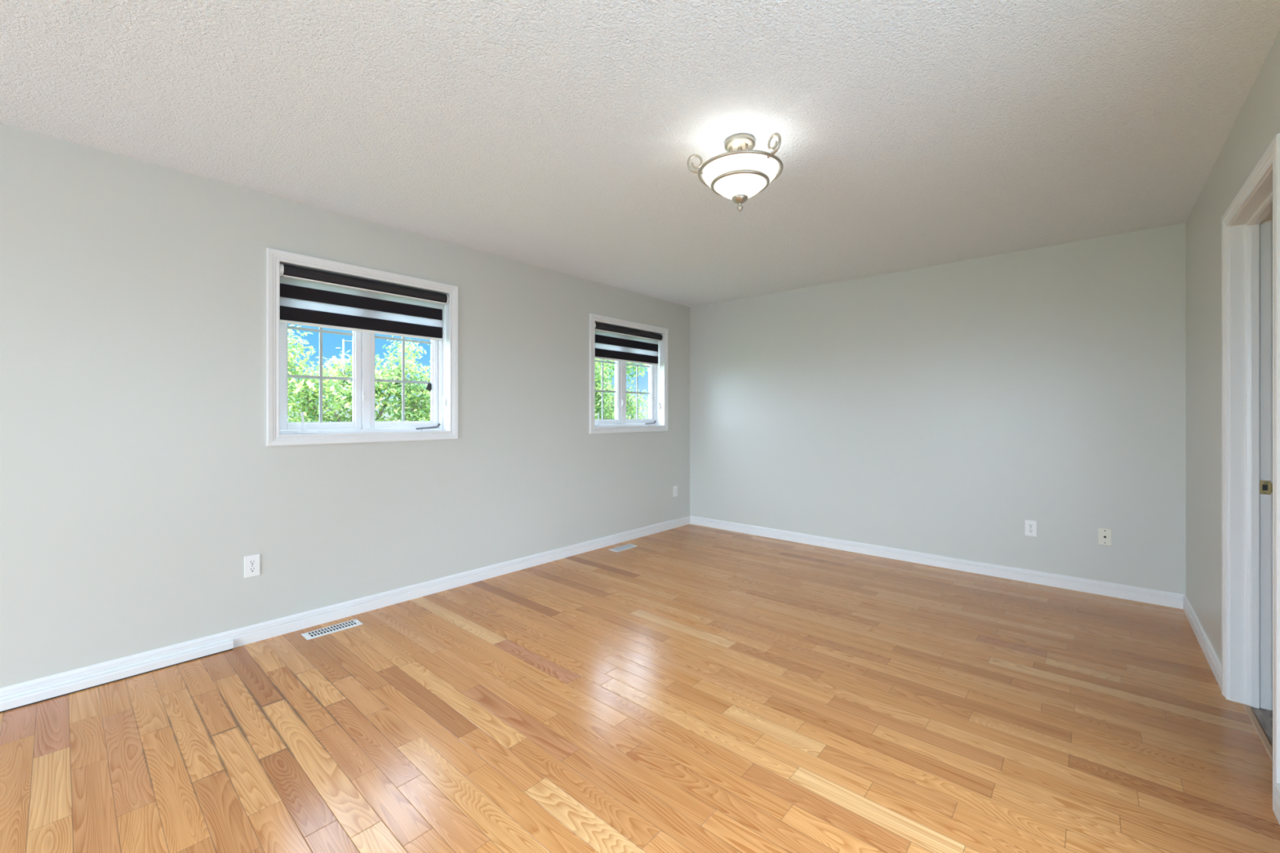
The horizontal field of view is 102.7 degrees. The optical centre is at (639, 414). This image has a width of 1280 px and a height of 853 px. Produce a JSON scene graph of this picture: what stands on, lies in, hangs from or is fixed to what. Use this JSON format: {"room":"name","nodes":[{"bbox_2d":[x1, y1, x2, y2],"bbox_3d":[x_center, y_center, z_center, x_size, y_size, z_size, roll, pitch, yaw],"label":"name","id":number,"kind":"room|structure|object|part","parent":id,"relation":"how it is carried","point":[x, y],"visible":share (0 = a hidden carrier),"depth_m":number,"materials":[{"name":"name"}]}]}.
{"room":"empty bedroom","nodes":[
{"label":"empty bedroom","id":0,"kind":"room"},
{"bbox_2d":[0,123,689,688],"bbox_3d":[-2.260,0.008,2.731,0.200,2.440,8.706,0,0,41],"label":"wall","id":1,"kind":"structure","parent":0,"point":[139,474],"depth_m":2.67,"materials":[{"name":"grey paint"}]},
{"bbox_2d":[0,640,233,712],"bbox_3d":[-3.508,1.202,1.130,0.021,0.040,4.153,0,0,41],"label":"trim","id":2,"kind":"structure","parent":1,"relation":"attached to","point":[65,688],"depth_m":2.34,"materials":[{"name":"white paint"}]},
{"bbox_2d":[244,554,260,577],"bbox_3d":[-2.092,0.816,2.765,0.008,0.115,0.070,0,0,41],"label":"wall outlet","id":3,"kind":"object","parent":1,"relation":"attached to","point":[252,562],"visible":1,"depth_m":2.76,"materials":[{"name":"white plastic"}]},
{"bbox_2d":[248,566,256,572],"bbox_3d":[-2.091,0.835,2.763,0.002,0.027,0.034,0,0,41],"label":"receptacle","id":4,"kind":"object","parent":3,"relation":"attached to","point":[251,569],"depth_m":2.76,"materials":[{"name":"white plastic"}]},
{"bbox_2d":[248,559,256,565],"bbox_3d":[-2.091,0.796,2.763,0.002,0.027,0.034,0,0,41],"label":"receptacle","id":5,"kind":"object","parent":3,"relation":"attached to","point":[251,562],"depth_m":2.76,"materials":[{"name":"white plastic"}]},
{"bbox_2d":[0,515,689,700],"bbox_3d":[-2.181,1.182,2.661,0.013,0.092,8.306,0,0,41],"label":"baseboard","id":6,"kind":"structure","parent":1,"relation":"attached to","point":[283,625],"depth_m":3.07,"materials":[{"name":"white paint"}]},
{"bbox_2d":[266,247,457,446],"bbox_3d":[-1.743,-0.372,3.293,0.203,1.089,1.129,0,0,41],"label":"window","id":7,"kind":"structure","parent":1,"relation":"in","point":[442,424],"depth_m":3.27,"materials":[{"name":"white paint"}]},
{"bbox_3d":[-1.986,0.041,3.022,0.024,0.113,0.030,0,0,41],"label":"crank arm","id":8,"kind":"part","parent":7,"relation":"part of","materials":[{"name":"white plastic"}]},
{"bbox_3d":[-1.974,0.106,3.038,0.020,0.018,0.115,0,0,41],"label":"crank handle","id":9,"kind":"part","parent":7,"relation":"part of","materials":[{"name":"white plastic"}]},
{"bbox_2d":[288,325,352,422],"bbox_3d":[-1.958,-0.375,3.143,0.006,0.846,0.366,0,0,41],"label":"grille","id":10,"kind":"object","parent":7,"relation":"attached to","point":[320,330],"depth_m":3.14,"materials":[{"name":"grey plastic"}]},
{"bbox_3d":[-1.953,-0.372,3.138,0.053,0.921,0.446,0,0,41],"label":"sash","id":11,"kind":"part","parent":7,"relation":"part of","materials":[{"name":"white plastic"}]},
{"bbox_3d":[-1.786,-0.372,3.331,0.087,0.977,1.017,0,0,41],"label":"frame","id":12,"kind":"part","parent":7,"relation":"part of","materials":[{"name":"white plastic"}]},
{"bbox_2d":[280,263,448,405],"bbox_3d":[-1.709,-0.457,3.264,0.078,0.790,1.002,0,0,41],"label":"roller blind","id":13,"kind":"object","parent":7,"relation":"attached to","point":[308,297],"visible":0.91,"depth_m":3.22,"materials":[{"name":"black fabric"}]},
{"bbox_3d":[-1.731,-0.533,3.275,0.014,0.018,0.978,0,0,41],"label":"rail","id":14,"kind":"part","parent":13,"relation":"part of","materials":[{"name":"black fabric"}]},
{"bbox_3d":[-1.394,-0.446,3.644,0.033,0.714,0.004,0,0,41],"label":"pull chain","id":15,"kind":"part","parent":13,"relation":"part of","materials":[{"name":"white plastic"}]},
{"bbox_2d":[374,335,431,421],"bbox_3d":[-1.626,-0.375,3.520,0.006,0.846,0.398,0,0,41],"label":"grille","id":16,"kind":"object","parent":7,"relation":"attached to","point":[402,340],"depth_m":3.52,"materials":[{"name":"grey plastic"}]},
{"bbox_3d":[-1.619,-0.372,3.517,0.053,0.921,0.460,0,0,41],"label":"sash","id":17,"kind":"part","parent":7,"relation":"part of","materials":[{"name":"white plastic"}]},
{"bbox_3d":[-1.482,0.081,3.591,0.018,0.040,0.176,0,0,38],"label":"crank arm","id":18,"kind":"part","parent":7,"relation":"part of","materials":[{"name":"grey paint"}]},
{"bbox_2d":[426,382,431,391],"bbox_3d":[-1.499,-0.197,3.648,0.002,0.062,0.055,0,0,41],"label":"sticker","id":19,"kind":"object","parent":7,"relation":"attached to","point":[428,387],"visible":1,"depth_m":3.64,"materials":[{"name":"black plastic"}]},
{"bbox_3d":[-1.475,0.107,3.605,0.018,0.016,0.125,0,0,41],"label":"crank handle","id":20,"kind":"part","parent":7,"relation":"part of","materials":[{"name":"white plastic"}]},
{"bbox_2d":[589,313,668,434],"bbox_3d":[-0.147,-0.372,5.103,0.203,1.089,1.129,0,0,41],"label":"window","id":21,"kind":"structure","parent":1,"relation":"in","point":[658,419],"depth_m":5.12,"materials":[{"name":"white paint"}]},
{"bbox_2d":[595,359,615,419],"bbox_3d":[-0.362,-0.375,4.953,0.006,0.846,0.366,0,0,41],"label":"grille","id":22,"kind":"object","parent":21,"relation":"attached to","point":[598,361],"depth_m":4.95,"materials":[{"name":"grey plastic"}]},
{"bbox_3d":[-0.357,-0.372,4.947,0.053,0.921,0.446,0,0,41],"label":"sash","id":23,"kind":"part","parent":21,"relation":"part of","materials":[{"name":"white plastic"}]},
{"bbox_3d":[-0.190,-0.372,5.141,0.087,0.977,1.017,0,0,41],"label":"frame","id":24,"kind":"part","parent":21,"relation":"part of","materials":[{"name":"white plastic"}]},
{"bbox_2d":[595,322,663,408],"bbox_3d":[-0.113,-0.457,5.074,0.078,0.790,1.002,0,0,41],"label":"roller blind","id":25,"kind":"object","parent":21,"relation":"attached to","point":[613,343],"visible":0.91,"depth_m":5.07,"materials":[{"name":"black fabric"}]},
{"bbox_3d":[-0.135,-0.533,5.085,0.014,0.018,0.978,0,0,41],"label":"rail","id":26,"kind":"part","parent":25,"relation":"part of","materials":[{"name":"black fabric"}]},
{"bbox_3d":[0.203,-0.446,5.453,0.033,0.714,0.004,0,0,41],"label":"pull chain","id":27,"kind":"part","parent":25,"relation":"part of","materials":[{"name":"white plastic"}]},
{"bbox_2d":[626,363,649,418],"bbox_3d":[-0.029,-0.375,5.329,0.006,0.846,0.398,0,0,41],"label":"grille","id":28,"kind":"object","parent":21,"relation":"attached to","point":[628,364],"depth_m":5.40,"materials":[{"name":"grey plastic"}]},
{"bbox_3d":[-0.023,-0.372,5.326,0.053,0.921,0.460,0,0,41],"label":"sash","id":29,"kind":"part","parent":21,"relation":"part of","materials":[{"name":"white plastic"}]},
{"bbox_2d":[673,485,677,496],"bbox_3d":[0.384,0.831,5.572,0.008,0.115,0.070,0,0,41],"label":"wall outlet","id":30,"kind":"object","parent":1,"relation":"attached to","point":[675,487],"visible":1,"depth_m":5.57,"materials":[{"name":"white plastic"}]},
{"bbox_2d":[0,524,1279,852],"bbox_3d":[-0.092,1.303,0.819,5.622,0.150,8.346,0,0,41],"label":"floor","id":31,"kind":"structure","parent":0,"point":[690,688],"depth_m":2.01,"materials":[{"name":"brown wood"}]},
{"bbox_2d":[301,618,363,639],"bbox_3d":[-1.759,1.222,2.933,0.112,0.010,0.286,0,0,41],"label":"floor vent","id":32,"kind":"object","parent":31,"relation":"in","point":[333,628],"visible":1,"depth_m":2.92,"materials":[{"name":"white metal"}]},
{"bbox_2d":[608,543,636,551],"bbox_3d":[-0.152,1.222,4.719,0.112,0.010,0.286,0,0,41],"label":"floor vent","id":33,"kind":"object","parent":31,"relation":"in","point":[628,546],"visible":1,"depth_m":4.70,"materials":[{"name":"white metal"}]},
{"bbox_2d":[1242,704,1272,762],"bbox_3d":[2.319,1.225,1.887,0.025,0.005,0.724,0,0,41],"label":"trim","id":34,"kind":"structure","parent":31,"relation":"on","point":[1255,721],"depth_m":1.99,"materials":[{"name":"brown wood"}]},
{"bbox_2d":[0,0,1279,306],"bbox_3d":[-0.774,-1.292,1.420,4.164,0.160,8.706,0,0,41],"label":"ceiling","id":35,"kind":"structure","parent":0,"point":[557,135],"depth_m":2.02,"materials":[{"name":"white paint"}]},
{"bbox_2d":[687,133,782,211],"bbox_3d":[0.473,-1.056,2.274,0.411,0.310,0.415,0,0,41],"label":"ceiling light","id":36,"kind":"object","parent":35,"relation":"attached to","point":[738,174],"visible":1,"depth_m":2.19,"materials":[{"name":"white glass"}]},
{"bbox_3d":[0.309,-1.126,2.271,0.200,0.115,0.013,0,0,0],"label":"scroll arm","id":37,"kind":"part","parent":36,"relation":"part of","materials":[{"name":"silver metal"}]},
{"bbox_3d":[0.443,-0.989,2.271,0.232,0.065,0.232,0,0,41],"label":"lamp shade","id":38,"kind":"part","parent":36,"relation":"part of","materials":[{"name":"white glass"}]},
{"bbox_3d":[0.443,-1.052,2.271,0.336,0.052,0.336,0,0,41],"label":"glass","id":39,"kind":"part","parent":36,"relation":"part of","materials":[{"name":"white glass"}]},
{"bbox_3d":[0.516,-1.126,2.158,0.013,0.115,0.201,0,0,-33],"label":"scroll arm","id":40,"kind":"part","parent":36,"relation":"part of","materials":[{"name":"silver metal"}]},
{"bbox_2d":[689,222,1186,594],"bbox_3d":[2.071,0.008,4.582,3.847,2.440,0.200,0,0,41],"label":"wall","id":41,"kind":"structure","parent":0,"point":[941,410],"depth_m":4.00,"materials":[{"name":"grey paint"}]},
{"bbox_2d":[689,515,1185,608],"bbox_3d":[2.000,1.182,4.502,3.847,0.092,0.013,0,0,41],"label":"baseboard","id":42,"kind":"structure","parent":41,"relation":"attached to","point":[1160,597],"depth_m":3.99,"materials":[{"name":"white paint"}]},
{"bbox_2d":[1024,520,1036,537],"bbox_3d":[2.859,0.830,3.748,0.070,0.115,0.008,0,0,41],"label":"wall outlet","id":43,"kind":"object","parent":41,"relation":"attached to","point":[1030,526],"visible":1,"depth_m":3.75,"materials":[{"name":"white plastic"}]},
{"bbox_2d":[1027,528,1033,533],"bbox_3d":[2.858,0.849,3.746,0.034,0.027,0.002,0,0,41],"label":"receptacle","id":44,"kind":"object","parent":43,"relation":"attached to","point":[1029,531],"depth_m":3.75,"materials":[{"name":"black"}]},
{"bbox_2d":[1097,528,1111,546],"bbox_3d":[3.161,0.831,3.482,0.068,0.114,0.007,0,0,41],"label":"cable plate","id":45,"kind":"object","parent":41,"relation":"attached to","point":[1104,535],"visible":1,"depth_m":3.48,"materials":[{"name":"beige plastic"}]},
{"bbox_2d":[1186,31,1279,662],"bbox_3d":[0.742,0.008,0.083,0.112,2.440,8.706,0,0,41],"label":"wall","id":46,"kind":"structure","parent":0,"point":[1257,123],"depth_m":2.55,"materials":[{"name":"grey paint"}]},
{"bbox_2d":[1182,594,1221,689],"bbox_3d":[3.006,1.182,2.744,0.013,0.092,1.319,0,0,41],"label":"baseboard","id":47,"kind":"structure","parent":46,"relation":"attached to","point":[1206,646],"depth_m":2.65,"materials":[{"name":"white paint"}]},
{"bbox_2d":[1221,133,1279,793],"bbox_3d":[2.322,0.178,1.875,0.146,2.099,0.891,0,0,41],"label":"door","id":48,"kind":"structure","parent":46,"relation":"in","point":[1251,224],"depth_m":2.15,"materials":[{"name":"white paint"}]},
{"bbox_3d":[2.606,0.303,2.129,0.038,0.058,0.005,0,0,41],"label":"strike plate","id":49,"kind":"part","parent":48,"relation":"part of","materials":[{"name":"gold metal"}]},
{"bbox_3d":[2.375,0.178,1.837,0.017,2.099,0.876,0,0,41],"label":"casing","id":50,"kind":"part","parent":48,"relation":"part of","materials":[{"name":"white paint"}]},
{"bbox_2d":[1272,782,1279,824],"bbox_3d":[-0.040,1.182,-0.700,0.023,0.092,6.097,0,0,41],"label":"baseboard","id":51,"kind":"structure","parent":46,"relation":"attached to","point":[1276,795],"depth_m":1.56,"materials":[{"name":"white paint"}]},
{"label":"outside","id":52,"kind":"structure","parent":0,"visible":0},
{"bbox_3d":[-31.826,4.378,34.742,86.300,0.300,130.000,0,0,41],"label":"ground","id":53,"kind":"structure","parent":52,"visible":0},
{"bbox_2d":[342,338,352,416],"bbox_3d":[-10.757,0.698,19.550,0.140,7.060,1.170,0,0,41],"label":"street lamp","id":54,"kind":"object","parent":53,"relation":"on","point":[343,340],"visible":0.13,"depth_m":19.14,"materials":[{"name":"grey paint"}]},
{"bbox_2d":[288,324,430,430],"bbox_3d":[-4.977,1.339,8.982,2.460,5.787,3.901,0,0,37],"label":"tree","id":55,"kind":"object","parent":53,"relation":"on","point":[295,388],"visible":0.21,"depth_m":8.61,"materials":[{"name":"green plant"}]},
{"bbox_2d":[595,358,648,424],"bbox_3d":[-0.622,1.055,13.416,2.299,6.353,3.564,0,0,41],"label":"tree","id":56,"kind":"object","parent":53,"relation":"on","point":[609,412],"visible":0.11,"depth_m":12.97,"materials":[{"name":"green plant"}]}
]}

